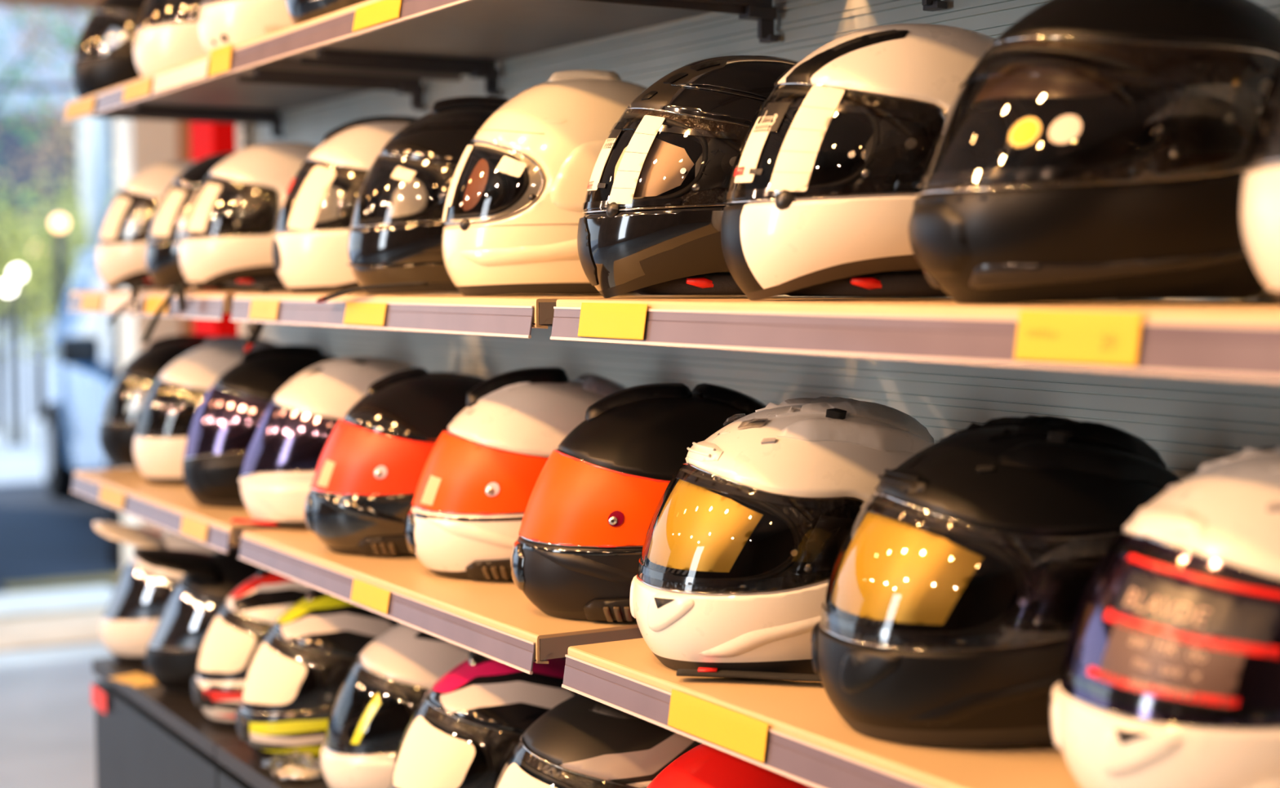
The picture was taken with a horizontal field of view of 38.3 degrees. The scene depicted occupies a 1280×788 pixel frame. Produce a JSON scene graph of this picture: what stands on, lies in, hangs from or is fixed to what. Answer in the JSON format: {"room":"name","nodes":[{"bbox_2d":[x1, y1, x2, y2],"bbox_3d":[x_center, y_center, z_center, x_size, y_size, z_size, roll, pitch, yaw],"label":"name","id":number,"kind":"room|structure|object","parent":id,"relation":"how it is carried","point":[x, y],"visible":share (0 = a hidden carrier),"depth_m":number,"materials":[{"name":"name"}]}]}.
{"room":"motorcycle helmet shop","nodes":[
{"label":"motorcycle helmet shop","id":0,"kind":"room"},
{"bbox_2d":[0,0,102,12],"bbox_3d":[-4.724,-1.657,5.594,6.285,0.510,0.300,-2,4,-31],"label":"trim","id":1,"kind":"structure","parent":0,"point":[89,6],"depth_m":7.09,"materials":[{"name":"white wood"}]},
{"bbox_2d":[0,641,115,787],"bbox_3d":[-1.857,1.340,1.220,6.560,0.060,10.250,-2,4,-31],"label":"floor","id":2,"kind":"structure","parent":0,"point":[47,719],"depth_m":5.83,"materials":[{"name":"tile"}]},
{"bbox_2d":[92,657,240,787],"bbox_3d":[-0.709,0.853,3.407,0.395,0.638,0.768,-2,4,-31],"label":"base cabinet","id":3,"kind":"object","parent":2,"relation":"on","point":[150,735],"visible":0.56,"depth_m":3.30,"materials":[{"name":"black wood"}]},
{"bbox_2d":[93,520,240,663],"bbox_3d":[-0.893,0.382,3.634,0.353,0.273,0.260,-1,4,-11],"label":"helmet","id":4,"kind":"object","parent":3,"relation":"on","point":[140,598],"visible":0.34,"depth_m":3.54,"materials":[{"name":"white plastic"}]},
{"bbox_2d":[133,546,260,695],"bbox_3d":[-0.734,0.406,3.358,0.363,0.260,0.260,-1,4,-11],"label":"helmet","id":5,"kind":"object","parent":3,"relation":"on","point":[173,651],"visible":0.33,"depth_m":3.27,"materials":[{"name":"black plastic"}]},
{"bbox_2d":[191,567,311,727],"bbox_3d":[-0.591,0.415,3.131,0.335,0.270,0.247,-1,4,-11],"label":"helmet","id":6,"kind":"object","parent":3,"relation":"on","point":[227,654],"visible":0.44,"depth_m":3.04,"materials":[{"name":"white plastic"}]},
{"bbox_2d":[215,740,328,787],"bbox_3d":[-0.257,0.899,2.647,0.395,0.638,0.993,-2,4,-31],"label":"base cabinet","id":7,"kind":"object","parent":2,"relation":"on","point":[244,770],"visible":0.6,"depth_m":2.86,"materials":[{"name":"black wood"}]},
{"bbox_2d":[260,750,324,782],"bbox_3d":[-0.514,0.556,2.760,0.132,0.034,0.084,3,5,42],"label":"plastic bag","id":8,"kind":"object","parent":7,"relation":"on","point":[301,771],"visible":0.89,"depth_m":2.77,"materials":[{"name":"beige plastic"}]},
{"bbox_2d":[235,587,399,764],"bbox_3d":[-0.467,0.428,2.902,0.335,0.270,0.247,-1,4,-11],"label":"helmet","id":9,"kind":"object","parent":7,"relation":"on","point":[286,706],"visible":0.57,"depth_m":2.80,"materials":[{"name":"black"}]},
{"bbox_2d":[235,705,249,742],"bbox_3d":[-0.620,0.514,2.879,0.023,0.049,0.119,-1,4,-11],"label":"vent","id":10,"kind":"object","parent":9,"relation":"attached to","point":[242,713],"depth_m":2.84,"materials":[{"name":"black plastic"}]},
{"bbox_2d":[320,622,470,787],"bbox_3d":[-0.294,0.447,2.663,0.333,0.261,0.254,-1,4,-11],"label":"helmet","id":11,"kind":"object","parent":7,"relation":"on","point":[403,662],"visible":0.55,"depth_m":2.58,"materials":[{"name":"white plastic"}]},
{"bbox_2d":[350,693,381,744],"bbox_3d":[-0.380,0.450,2.553,0.045,0.072,0.010,0,4,3],"label":"print","id":12,"kind":"object","parent":11,"relation":"on","point":[373,706],"depth_m":2.55,"materials":[{"name":"yellow"}]},
{"bbox_2d":[388,650,577,787],"bbox_3d":[-0.169,0.458,2.421,0.335,0.270,0.247,-1,4,-11],"label":"helmet","id":13,"kind":"object","parent":7,"relation":"on","point":[488,703],"visible":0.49,"depth_m":2.33,"materials":[{"name":"black"}]},
{"bbox_2d":[493,693,702,787],"bbox_3d":[-0.027,0.475,2.187,0.335,0.264,0.262,-1,4,-11],"label":"helmet","id":14,"kind":"object","parent":7,"relation":"on","point":[582,741],"visible":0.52,"depth_m":2.10,"materials":[{"name":"black plastic"}]},
{"bbox_2d":[588,701,641,719],"bbox_3d":[-0.011,0.358,2.146,0.100,0.025,0.072,-1,4,-11],"label":"vent","id":15,"kind":"object","parent":14,"relation":"attached to","point":[597,710],"depth_m":2.12,"materials":[{"name":"black plastic"}]},
{"bbox_3d":[0.252,0.951,1.790,0.395,0.638,0.996,-2,4,-31],"label":"cabinet","id":16,"kind":"object","parent":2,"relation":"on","visible":0},
{"bbox_2d":[646,742,813,787],"bbox_3d":[0.114,0.490,1.950,0.312,0.262,0.236,-1,4,-11],"label":"helmet","id":17,"kind":"object","parent":16,"relation":"on","point":[704,766],"visible":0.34,"depth_m":1.89,"materials":[{"name":"red paint"}]},
{"bbox_2d":[177,120,193,334],"bbox_3d":[-1.793,-0.553,7.428,0.200,2.950,0.200,-2,4,-31],"label":"wall","id":18,"kind":"structure","parent":0,"point":[183,127],"depth_m":7.29,"materials":[{"name":"brown paint"}]},
{"bbox_2d":[0,610,104,652],"bbox_3d":[-4.698,1.047,5.839,6.400,0.062,0.610,-2,4,-31],"label":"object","id":19,"kind":"structure","parent":18,"relation":"attached to","point":[80,628],"depth_m":7.21,"materials":[{"name":"white"}]},
{"bbox_2d":[112,27,180,570],"bbox_3d":[-1.960,-0.548,7.341,0.175,2.950,0.260,-2,4,-31],"label":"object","id":20,"kind":"structure","parent":18,"relation":"attached to","point":[140,144],"depth_m":7.24,"materials":[{"name":"white paint"}]},
{"bbox_2d":[189,121,238,336],"bbox_3d":[-1.036,-0.394,4.836,0.228,2.950,0.200,-2,4,-31],"label":"column","id":21,"kind":"structure","parent":0,"point":[206,139],"depth_m":4.72,"materials":[{"name":"red paint"}]},
{"bbox_2d":[252,0,1279,479],"bbox_3d":[0.987,-0.295,0.915,0.051,2.033,6.995,-2,4,-31],"label":"wall","id":22,"kind":"structure","parent":0,"point":[1191,423],"depth_m":2.20,"materials":[{"name":"grey metal"}]},
{"bbox_2d":[71,466,272,553],"bbox_3d":[-0.715,0.205,3.367,0.403,0.064,0.981,-2,4,-31],"label":"shelf","id":23,"kind":"object","parent":22,"relation":"attached to","point":[164,506],"visible":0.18,"depth_m":3.21,"materials":[{"name":"beige wood"}]},
{"bbox_2d":[98,333,214,466],"bbox_3d":[-0.950,0.011,3.813,0.328,0.268,0.255,-1,4,-11],"label":"helmet","id":24,"kind":"object","parent":23,"relation":"on","point":[117,429],"visible":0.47,"depth_m":3.73,"materials":[{"name":"black plastic"}]},
{"bbox_2d":[147,333,214,347],"bbox_3d":[-0.930,-0.110,3.809,0.168,0.027,0.062,-1,4,-11],"label":"vent","id":25,"kind":"object","parent":24,"relation":"attached to","point":[176,339],"depth_m":3.78,"materials":[{"name":"black plastic"}]},
{"bbox_2d":[180,515,208,542],"bbox_3d":[-0.724,0.219,2.990,0.005,0.028,0.134,-2,4,-31],"label":"price label","id":26,"kind":"object","parent":23,"relation":"attached to","point":[197,530],"visible":1,"depth_m":2.99,"materials":[{"name":"yellow paper"}]},
{"bbox_2d":[133,335,279,484],"bbox_3d":[-0.794,0.027,3.502,0.328,0.274,0.254,-1,4,-11],"label":"helmet","id":27,"kind":"object","parent":23,"relation":"on","point":[158,448],"visible":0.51,"depth_m":3.42,"materials":[{"name":"white plastic"}]},
{"bbox_2d":[182,344,337,506],"bbox_3d":[-0.615,0.051,3.152,0.330,0.269,0.258,-1,4,-11],"label":"helmet","id":28,"kind":"object","parent":23,"relation":"on","point":[224,424],"visible":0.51,"depth_m":3.05,"materials":[{"name":"black plastic"}]},
{"bbox_2d":[241,344,323,361],"bbox_3d":[-0.610,-0.070,3.146,0.137,0.028,0.062,-1,4,-11],"label":"vent","id":29,"kind":"object","parent":28,"relation":"attached to","point":[255,355],"depth_m":3.12,"materials":[{"name":"black plastic"}]},
{"bbox_2d":[235,123,255,336],"bbox_3d":[-0.821,-0.165,3.962,0.065,2.600,0.067,-2,4,-31],"label":"trim","id":30,"kind":"structure","parent":22,"relation":"attached to","point":[240,136],"depth_m":3.92,"materials":[{"name":"beige"}]},
{"bbox_2d":[66,289,454,320],"bbox_3d":[-0.718,-0.155,3.349,0.403,0.064,0.971,-2,4,-31],"label":"shelf","id":31,"kind":"object","parent":22,"relation":"attached to","point":[206,304],"visible":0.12,"depth_m":3.06,"materials":[{"name":"beige wood"}]},
{"bbox_2d":[102,295,141,312],"bbox_3d":[-0.936,-0.162,3.324,0.005,0.028,0.248,-2,4,-31],"label":"price label","id":32,"kind":"object","parent":31,"relation":"attached to","point":[110,303],"visible":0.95,"depth_m":3.34,"materials":[{"name":"white"}]},
{"bbox_2d":[95,160,198,323],"bbox_3d":[-0.885,-0.297,3.503,0.328,0.317,0.650,-1,4,-11],"label":"helmet","id":33,"kind":"object","parent":31,"relation":"on","point":[120,261],"visible":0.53,"depth_m":3.60,"materials":[{"name":"white plastic"}]},
{"bbox_2d":[141,151,279,342],"bbox_3d":[-0.722,-0.269,3.266,0.328,0.344,0.630,-1,4,-11],"label":"helmet","id":34,"kind":"object","parent":31,"relation":"on","point":[162,264],"visible":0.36,"depth_m":3.35,"materials":[{"name":"black"}]},
{"bbox_2d":[179,142,345,351],"bbox_3d":[-0.610,-0.254,3.086,0.328,0.352,0.520,-1,4,-11],"label":"helmet","id":35,"kind":"object","parent":31,"relation":"on","point":[237,255],"visible":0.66,"depth_m":3.11,"materials":[{"name":"white plastic"}]},
{"bbox_2d":[62,53,459,137],"bbox_3d":[-0.717,-0.525,3.323,0.403,0.064,0.979,-2,4,-31],"label":"shelf","id":36,"kind":"object","parent":22,"relation":"attached to","point":[251,95],"visible":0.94,"depth_m":3.37,"materials":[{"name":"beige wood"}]},
{"bbox_2d":[71,0,195,98],"bbox_3d":[-0.991,-0.714,3.766,0.331,0.260,0.258,-1,4,-11],"label":"helmet","id":37,"kind":"object","parent":36,"relation":"on","point":[95,69],"visible":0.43,"depth_m":3.66,"materials":[{"name":"black plastic"}]},
{"bbox_2d":[122,77,151,102],"bbox_3d":[-0.871,-0.525,3.190,0.005,0.028,0.170,-2,4,-31],"label":"price label","id":38,"kind":"object","parent":36,"relation":"attached to","point":[141,88],"visible":1,"depth_m":3.19,"materials":[{"name":"brown"}]},
{"bbox_2d":[66,53,210,105],"bbox_3d":[-0.714,-0.541,3.324,0.395,0.032,0.978,-2,4,-31],"label":"tray","id":39,"kind":"object","parent":36,"relation":"on","point":[196,92],"depth_m":3.34,"materials":[{"name":"beige wood"}]},
{"bbox_2d":[133,0,207,77],"bbox_3d":[-0.758,-0.690,3.375,0.330,0.260,0.257,-1,4,-11],"label":"helmet","id":40,"kind":"object","parent":36,"relation":"on","point":[160,45],"visible":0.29,"depth_m":3.27,"materials":[{"name":"white plastic"}]},
{"bbox_2d":[152,57,208,93],"bbox_3d":[-0.743,-0.512,2.975,0.005,0.028,0.290,-2,4,-31],"label":"price label","id":41,"kind":"object","parent":36,"relation":"attached to","point":[197,70],"visible":1,"depth_m":2.97,"materials":[{"name":"white"}]},
{"bbox_2d":[198,0,293,54],"bbox_3d":[-0.559,-0.669,3.031,0.331,0.260,0.258,-1,4,-11],"label":"helmet","id":42,"kind":"object","parent":36,"relation":"on","point":[221,23],"visible":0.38,"depth_m":2.92,"materials":[{"name":"white plastic"}]},
{"bbox_2d":[238,528,643,674],"bbox_3d":[-0.190,0.259,2.485,0.403,0.064,0.968,-2,4,-31],"label":"shelf","id":43,"kind":"object","parent":22,"relation":"attached to","point":[493,619],"visible":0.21,"depth_m":2.23,"materials":[{"name":"beige wood"}]},
{"bbox_2d":[230,356,416,528],"bbox_3d":[-0.462,0.072,2.880,0.346,0.260,0.254,-1,4,-11],"label":"helmet","id":44,"kind":"object","parent":43,"relation":"on","point":[286,448],"visible":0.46,"depth_m":2.79,"materials":[{"name":"white plastic"}]},
{"bbox_2d":[351,577,390,613],"bbox_3d":[-0.344,0.258,2.352,0.005,0.028,0.120,-2,4,-31],"label":"price label","id":45,"kind":"object","parent":43,"relation":"attached to","point":[375,597],"visible":1,"depth_m":2.35,"materials":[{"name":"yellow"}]},
{"bbox_2d":[303,367,488,555],"bbox_3d":[-0.309,0.090,2.610,0.331,0.256,0.249,-1,4,-16],"label":"helmet","id":46,"kind":"object","parent":43,"relation":"on","point":[370,468],"visible":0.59,"depth_m":2.51,"materials":[{"name":"black"}]},
{"bbox_2d":[303,491,314,532],"bbox_3d":[-0.464,0.165,2.580,0.013,0.055,0.060,-1,4,-13],"label":"vent","id":47,"kind":"object","parent":46,"relation":"attached to","point":[308,508],"depth_m":2.56,"materials":[{"name":"black"}]},
{"bbox_2d":[366,367,427,393],"bbox_3d":[-0.342,-0.019,2.596,0.085,0.037,0.052,-1,4,-13],"label":"vent","id":48,"kind":"object","parent":46,"relation":"attached to","point":[389,381],"depth_m":2.58,"materials":[{"name":"black plastic"}]},
{"bbox_2d":[404,367,626,580],"bbox_3d":[-0.141,0.098,2.405,0.331,0.266,0.249,-1,4,-16],"label":"helmet","id":49,"kind":"object","parent":43,"relation":"on","point":[477,482],"visible":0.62,"depth_m":2.31,"materials":[{"name":"white plastic"}]},
{"bbox_2d":[404,509,416,554],"bbox_3d":[-0.297,0.178,2.375,0.013,0.055,0.060,-1,4,-13],"label":"vent","id":50,"kind":"object","parent":49,"relation":"attached to","point":[410,530],"depth_m":2.35,"materials":[{"name":"black"}]},
{"bbox_2d":[477,382,531,402],"bbox_3d":[-0.175,-0.006,2.391,0.085,0.037,0.052,-1,4,-13],"label":"vent","id":51,"kind":"object","parent":49,"relation":"attached to","point":[487,392],"depth_m":2.37,"materials":[{"name":"white plastic"}]},
{"bbox_2d":[466,367,568,407],"bbox_3d":[-0.160,-0.009,2.394,0.133,0.051,0.061,-1,4,-13],"label":"vent","id":52,"kind":"object","parent":49,"relation":"attached to","point":[497,388],"depth_m":2.37,"materials":[{"name":"black"}]},
{"bbox_2d":[510,382,766,622],"bbox_3d":[0.015,0.118,2.122,0.331,0.261,0.249,-1,4,-16],"label":"helmet","id":53,"kind":"object","parent":43,"relation":"on","point":[590,508],"visible":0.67,"depth_m":2.03,"materials":[{"name":"black plastic"}]},
{"bbox_2d":[510,539,524,591],"bbox_3d":[-0.140,0.195,2.092,0.013,0.055,0.060,-1,4,-13],"label":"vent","id":54,"kind":"object","parent":53,"relation":"attached to","point":[517,553],"depth_m":2.07,"materials":[{"name":"black"}]},
{"bbox_2d":[591,404,620,419],"bbox_3d":[-0.018,0.011,2.108,0.085,0.037,0.052,-1,4,-13],"label":"vent","id":55,"kind":"object","parent":53,"relation":"attached to","point":[599,411],"depth_m":2.09,"materials":[{"name":"black plastic"}]},
{"bbox_2d":[584,382,692,421],"bbox_3d":[-0.003,0.009,2.111,0.121,0.042,0.068,-1,4,-13],"label":"vent","id":56,"kind":"object","parent":53,"relation":"attached to","point":[615,406],"depth_m":2.09,"materials":[{"name":"black plastic"}]},
{"bbox_2d":[219,0,779,96],"bbox_3d":[-0.201,-0.472,2.456,0.403,0.064,1.033,-2,4,-31],"label":"shelf","id":57,"kind":"object","parent":22,"relation":"attached to","point":[435,39],"visible":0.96,"depth_m":2.52,"materials":[{"name":"beige metal"}]},
{"bbox_2d":[208,43,232,76],"bbox_3d":[-0.636,-0.506,2.795,0.005,0.040,0.101,-2,4,-31],"label":"price label","id":58,"kind":"object","parent":57,"relation":"attached to","point":[220,58],"visible":1,"depth_m":2.79,"materials":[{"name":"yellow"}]},
{"bbox_2d":[231,0,381,50],"bbox_3d":[-0.198,-0.488,2.457,0.395,0.032,1.032,-2,4,-31],"label":"tray","id":59,"kind":"object","parent":57,"relation":"on","point":[333,31],"depth_m":2.51,"materials":[{"name":"beige wood"}]},
{"bbox_2d":[284,0,367,25],"bbox_3d":[-0.352,-0.648,2.682,0.331,0.260,0.258,-1,4,-11],"label":"helmet","id":60,"kind":"object","parent":57,"relation":"on","point":[299,11],"visible":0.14,"depth_m":2.60,"materials":[{"name":"black"}]},
{"bbox_2d":[352,0,401,31],"bbox_3d":[-0.324,-0.469,2.271,0.005,0.028,0.146,-2,4,-31],"label":"price label","id":61,"kind":"object","parent":57,"relation":"attached to","point":[382,11],"visible":1,"depth_m":2.27,"materials":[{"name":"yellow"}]},
{"bbox_2d":[230,292,830,338],"bbox_3d":[-0.196,-0.101,2.471,0.403,0.064,0.991,-2,4,-31],"label":"shelf","id":62,"kind":"object","parent":22,"relation":"attached to","point":[512,315],"visible":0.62,"depth_m":2.19,"materials":[{"name":"beige metal"}]},
{"bbox_2d":[248,299,279,319],"bbox_3d":[-0.544,-0.122,2.664,0.005,0.028,0.117,-2,4,-31],"label":"price label","id":63,"kind":"object","parent":62,"relation":"attached to","point":[264,309],"visible":1,"depth_m":2.66,"materials":[{"name":"yellow paper"}]},
{"bbox_2d":[271,115,426,293],"bbox_3d":[-0.392,-0.288,2.803,0.330,0.268,0.256,-1,4,-14],"label":"helmet","id":64,"kind":"object","parent":62,"relation":"on","point":[308,255],"visible":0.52,"depth_m":2.70,"materials":[{"name":"white plastic"}]},
{"bbox_2d":[343,302,386,325],"bbox_3d":[-0.349,-0.102,2.337,0.005,0.028,0.132,-2,4,-31],"label":"price label","id":65,"kind":"object","parent":62,"relation":"attached to","point":[356,313],"visible":1,"depth_m":2.33,"materials":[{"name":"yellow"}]},
{"bbox_2d":[315,95,509,302],"bbox_3d":[-0.270,-0.266,2.510,0.291,0.283,0.404,3,5,40],"label":"helmet","id":66,"kind":"object","parent":62,"relation":"on","point":[401,254],"visible":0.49,"depth_m":2.45,"materials":[{"name":"black plastic"}]},
{"bbox_2d":[430,95,509,112],"bbox_3d":[-0.232,-0.398,2.540,0.111,0.025,0.082,-1,4,-11],"label":"vent","id":67,"kind":"object","parent":66,"relation":"attached to","point":[460,104],"depth_m":2.51,"materials":[{"name":"black plastic"}]},
{"bbox_2d":[441,69,647,296],"bbox_3d":[-0.081,-0.259,2.271,0.327,0.276,0.258,-1,4,-11],"label":"helmet","id":68,"kind":"object","parent":62,"relation":"on","point":[544,144],"visible":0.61,"depth_m":2.17,"materials":[{"name":"beige plastic"}]},
{"bbox_2d":[546,69,621,81],"bbox_3d":[-0.069,-0.390,2.265,0.089,0.016,0.060,-1,4,-11],"label":"vent","id":69,"kind":"object","parent":68,"relation":"attached to","point":[582,74],"depth_m":2.24,"materials":[{"name":"beige plastic"}]},
{"bbox_2d":[561,637,1079,787],"bbox_3d":[0.348,0.314,1.580,0.403,0.064,1.005,-2,4,-31],"label":"shelf","id":70,"kind":"object","parent":22,"relation":"attached to","point":[809,743],"visible":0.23,"depth_m":1.58,"materials":[{"name":"beige wood"}]},
{"bbox_2d":[667,688,768,763],"bbox_3d":[0.069,0.297,1.657,0.005,0.034,0.158,-2,4,-31],"label":"price label","id":71,"kind":"object","parent":70,"relation":"attached to","point":[740,733],"visible":1,"depth_m":1.65,"materials":[{"name":"yellow paper"}]},
{"bbox_2d":[629,395,933,681],"bbox_3d":[0.160,0.136,1.834,0.329,0.260,0.276,-1,4,-15],"label":"helmet","id":72,"kind":"object","parent":70,"relation":"on","point":[744,540],"visible":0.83,"depth_m":1.75,"materials":[{"name":"white plastic"}]},
{"bbox_2d":[811,414,1182,746],"bbox_3d":[0.315,0.151,1.579,0.331,0.260,0.258,-1,4,-15],"label":"helmet","id":73,"kind":"object","parent":70,"relation":"on","point":[955,591],"visible":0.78,"depth_m":1.48,"materials":[{"name":"black plastic"}]},
{"bbox_2d":[1049,444,1279,787],"bbox_3d":[0.465,0.167,1.327,0.330,0.260,0.256,-1,4,-15],"label":"helmet","id":74,"kind":"object","parent":70,"relation":"on","point":[1171,668],"visible":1,"depth_m":1.24,"materials":[{"name":"white plastic"}]},
{"bbox_2d":[550,297,1279,382],"bbox_3d":[0.352,-0.045,1.550,0.403,0.064,1.067,-2,4,-31],"label":"shelf","id":75,"kind":"object","parent":22,"relation":"attached to","point":[1205,339],"visible":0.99,"depth_m":1.41,"materials":[{"name":"beige metal"}]},
{"bbox_2d":[577,302,647,339],"bbox_3d":[-0.028,-0.071,1.796,0.005,0.034,0.128,-2,4,-31],"label":"price label","id":76,"kind":"object","parent":75,"relation":"attached to","point":[602,320],"visible":1,"depth_m":1.79,"materials":[{"name":"yellow paper"}]},
{"bbox_2d":[577,54,799,297],"bbox_3d":[0.097,-0.234,1.991,0.330,0.260,0.256,-1,4,-6],"label":"helmet","id":77,"kind":"object","parent":75,"relation":"on","point":[677,145],"visible":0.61,"depth_m":1.89,"materials":[{"name":"black plastic"}]},
{"bbox_2d":[577,217,598,285],"bbox_3d":[-0.056,-0.152,1.966,0.019,0.072,0.069,-1,4,-11],"label":"grille","id":78,"kind":"object","parent":77,"relation":"attached to","point":[587,234],"depth_m":1.94,"materials":[{"name":"black"}]},
{"bbox_2d":[720,23,1012,300],"bbox_3d":[0.240,-0.220,1.750,0.328,0.260,0.256,-1,4,-14],"label":"helmet","id":79,"kind":"object","parent":75,"relation":"on","point":[828,169],"visible":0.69,"depth_m":1.65,"materials":[{"name":"white plastic"}]},
{"bbox_2d":[768,62,798,99],"bbox_3d":[0.162,-0.308,1.782,0.123,0.062,0.039,-2,4,-34],"label":"vent","id":80,"kind":"object","parent":79,"relation":"attached to","point":[771,95],"depth_m":1.74,"materials":[{"name":"black plastic"}]},
{"bbox_2d":[775,30,908,98],"bbox_3d":[0.181,-0.301,1.681,0.123,0.062,0.039,1,4,13],"label":"vent","id":81,"kind":"object","parent":79,"relation":"attached to","point":[824,69],"depth_m":1.67,"materials":[{"name":"black"}]},
{"bbox_2d":[1013,310,1142,365],"bbox_3d":[0.296,-0.039,1.251,0.005,0.035,0.116,-2,4,-31],"label":"price label","id":82,"kind":"object","parent":75,"relation":"attached to","point":[1092,337],"visible":1,"depth_m":1.25,"materials":[{"name":"yellow paper"}]},
{"bbox_2d":[907,0,1279,303],"bbox_3d":[0.385,-0.204,1.494,0.344,0.260,0.258,-1,4,-17],"label":"helmet","id":83,"kind":"object","parent":75,"relation":"on","point":[1129,125],"visible":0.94,"depth_m":1.40,"materials":[{"name":"black plastic"}]},
{"bbox_2d":[907,202,972,275],"bbox_3d":[0.232,-0.121,1.453,0.021,0.056,0.096,-1,4,-17],"label":"grille","id":84,"kind":"object","parent":83,"relation":"attached to","point":[940,233],"depth_m":1.43,"materials":[{"name":"black plastic"}]},
{"bbox_2d":[1240,62,1279,302],"bbox_3d":[0.554,-0.185,1.184,0.331,0.260,0.258,-1,4,-11],"label":"helmet","id":85,"kind":"object","parent":75,"relation":"on","point":[1260,195],"visible":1,"depth_m":1.17,"materials":[{"name":"white plastic"}]},
{"label":"outside","id":86,"kind":"structure","parent":0,"visible":0},
{"bbox_2d":[0,483,123,593],"bbox_3d":[-32.749,-2.643,66.695,90.000,0.080,131.800,-2,4,-31],"label":"ground","id":87,"kind":"structure","parent":86,"point":[43,537],"depth_m":9.99,"materials":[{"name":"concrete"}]},
{"bbox_2d":[0,584,114,619],"bbox_3d":[-4.992,1.008,6.332,6.400,0.080,0.540,-2,4,-31],"label":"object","id":88,"kind":"structure","parent":87,"relation":"on","point":[15,605],"depth_m":7.77,"materials":[{"name":"stone"}]},
{"bbox_2d":[0,573,121,591],"bbox_3d":[-2.659,0.874,8.550,0.560,0.004,0.200,-2,4,-31],"label":"road marking","id":89,"kind":"object","parent":87,"relation":"on","point":[109,578],"visible":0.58,"depth_m":8.53,"materials":[{"name":"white paint"}]},
{"bbox_2d":[0,27,123,566],"bbox_3d":[-2.299,-1.427,8.478,2.780,4.668,1.424,0,4,-2],"label":"window frame","id":90,"kind":"structure","parent":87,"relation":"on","point":[116,548],"depth_m":9.02,"materials":[{"name":"grey metal"}]},
{"bbox_2d":[43,248,112,522],"bbox_3d":[-2.451,-0.073,11.004,2.120,1.590,4.124,-2,4,-25],"label":"car","id":91,"kind":"object","parent":87,"relation":"on","point":[81,380],"visible":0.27,"depth_m":10.97,"materials":[{"name":"blue paint"}]},
{"bbox_2d":[57,335,99,364],"bbox_3d":[-3.030,-0.237,9.947,0.200,0.150,0.180,-2,4,-25],"label":"mirror","id":92,"kind":"object","parent":91,"relation":"attached to","point":[72,349],"depth_m":9.87,"materials":[{"name":"grey mirror"}]},
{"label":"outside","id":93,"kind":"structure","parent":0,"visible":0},
{"bbox_2d":[0,317,55,485],"bbox_3d":[-33.975,-2.817,68.752,90.000,0.015,127.000,-2,4,-31],"label":"pavement","id":94,"kind":"structure","parent":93,"point":[20,464],"depth_m":17.81,"materials":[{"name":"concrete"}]},
{"bbox_2d":[1,281,14,445],"bbox_3d":[-5.294,-0.246,15.478,0.100,1.390,0.095,-2,4,-31],"label":"lamp","id":95,"kind":"object","parent":94,"relation":"on","point":[7,287],"visible":0.96,"depth_m":15.46,"materials":[{"name":"white metal"}]},
{"bbox_2d":[11,267,24,444],"bbox_3d":[-5.226,-0.308,15.515,0.100,1.510,0.095,-2,4,-31],"label":"lamp","id":96,"kind":"object","parent":94,"relation":"on","point":[17,273],"visible":0.96,"depth_m":15.49,"materials":[{"name":"white metal"}]},
{"bbox_2d":[31,244,45,418],"bbox_3d":[-6.043,-0.621,18.505,0.111,1.765,0.111,-1,4,-8],"label":"street lamp","id":97,"kind":"object","parent":94,"relation":"on","point":[39,396],"visible":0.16,"depth_m":18.49,"materials":[{"name":"metal"}]},
{"bbox_2d":[0,7,111,206],"bbox_3d":[-5.879,-2.188,14.576,4.209,5.446,4.855,-2,4,-31],"label":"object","id":98,"kind":"object","parent":94,"relation":"on","point":[12,125],"visible":0.86,"depth_m":15.80,"materials":[{"name":"blue"}]},
{"bbox_2d":[0,172,111,431],"bbox_3d":[-5.892,-0.942,16.867,2.998,2.675,2.404,-1,4,-9],"label":"street tree","id":99,"kind":"object","parent":94,"relation":"on","point":[28,281],"visible":0.61,"depth_m":16.59,"materials":[{"name":"green plant"}]},
{"bbox_2d":[0,5,112,113],"bbox_3d":[-40.583,-13.820,106.675,22.400,17.300,10.400,-2,4,-31],"label":"sky","id":100,"kind":"structure","parent":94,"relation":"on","point":[10,37],"depth_m":104.37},
{"bbox_2d":[0,111,115,253],"bbox_3d":[-27.438,-8.964,92.653,18.400,9.300,8.400,-2,4,-31],"label":"house","id":101,"kind":"structure","parent":94,"relation":"on","point":[9,143],"depth_m":87.16,"materials":[{"name":"grey"}]},
{"bbox_2d":[0,5,115,226],"bbox_3d":[-6.450,-2.866,22.510,4.207,5.817,5.434,0,4,3],"label":"street tree","id":102,"kind":"object","parent":94,"relation":"on","point":[72,148],"visible":0.41,"depth_m":22.03,"materials":[{"name":"green plant"}]},
{"bbox_2d":[52,215,66,353],"bbox_3d":[-4.367,-0.399,13.923,0.111,1.885,0.111,-1,4,-8],"label":"street lamp","id":103,"kind":"object","parent":94,"relation":"on","point":[59,223],"visible":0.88,"depth_m":13.86,"materials":[{"name":"white metal"}]},
{"bbox_2d":[8,122,115,267],"bbox_3d":[-8.109,-2.586,28.546,3.522,4.516,3.943,-2,4,-31],"label":"street tree","id":104,"kind":"object","parent":94,"relation":"on","point":[63,206],"visible":0.08,"depth_m":28.32,"materials":[{"name":"green plant"}]},
{"bbox_2d":[76,94,111,249],"bbox_3d":[-3.876,-0.860,13.132,0.227,2.902,0.212,1,4,14],"label":"parasol","id":105,"kind":"object","parent":94,"relation":"on","point":[93,132],"visible":0.38,"depth_m":13.01,"materials":[{"name":"fabric"}]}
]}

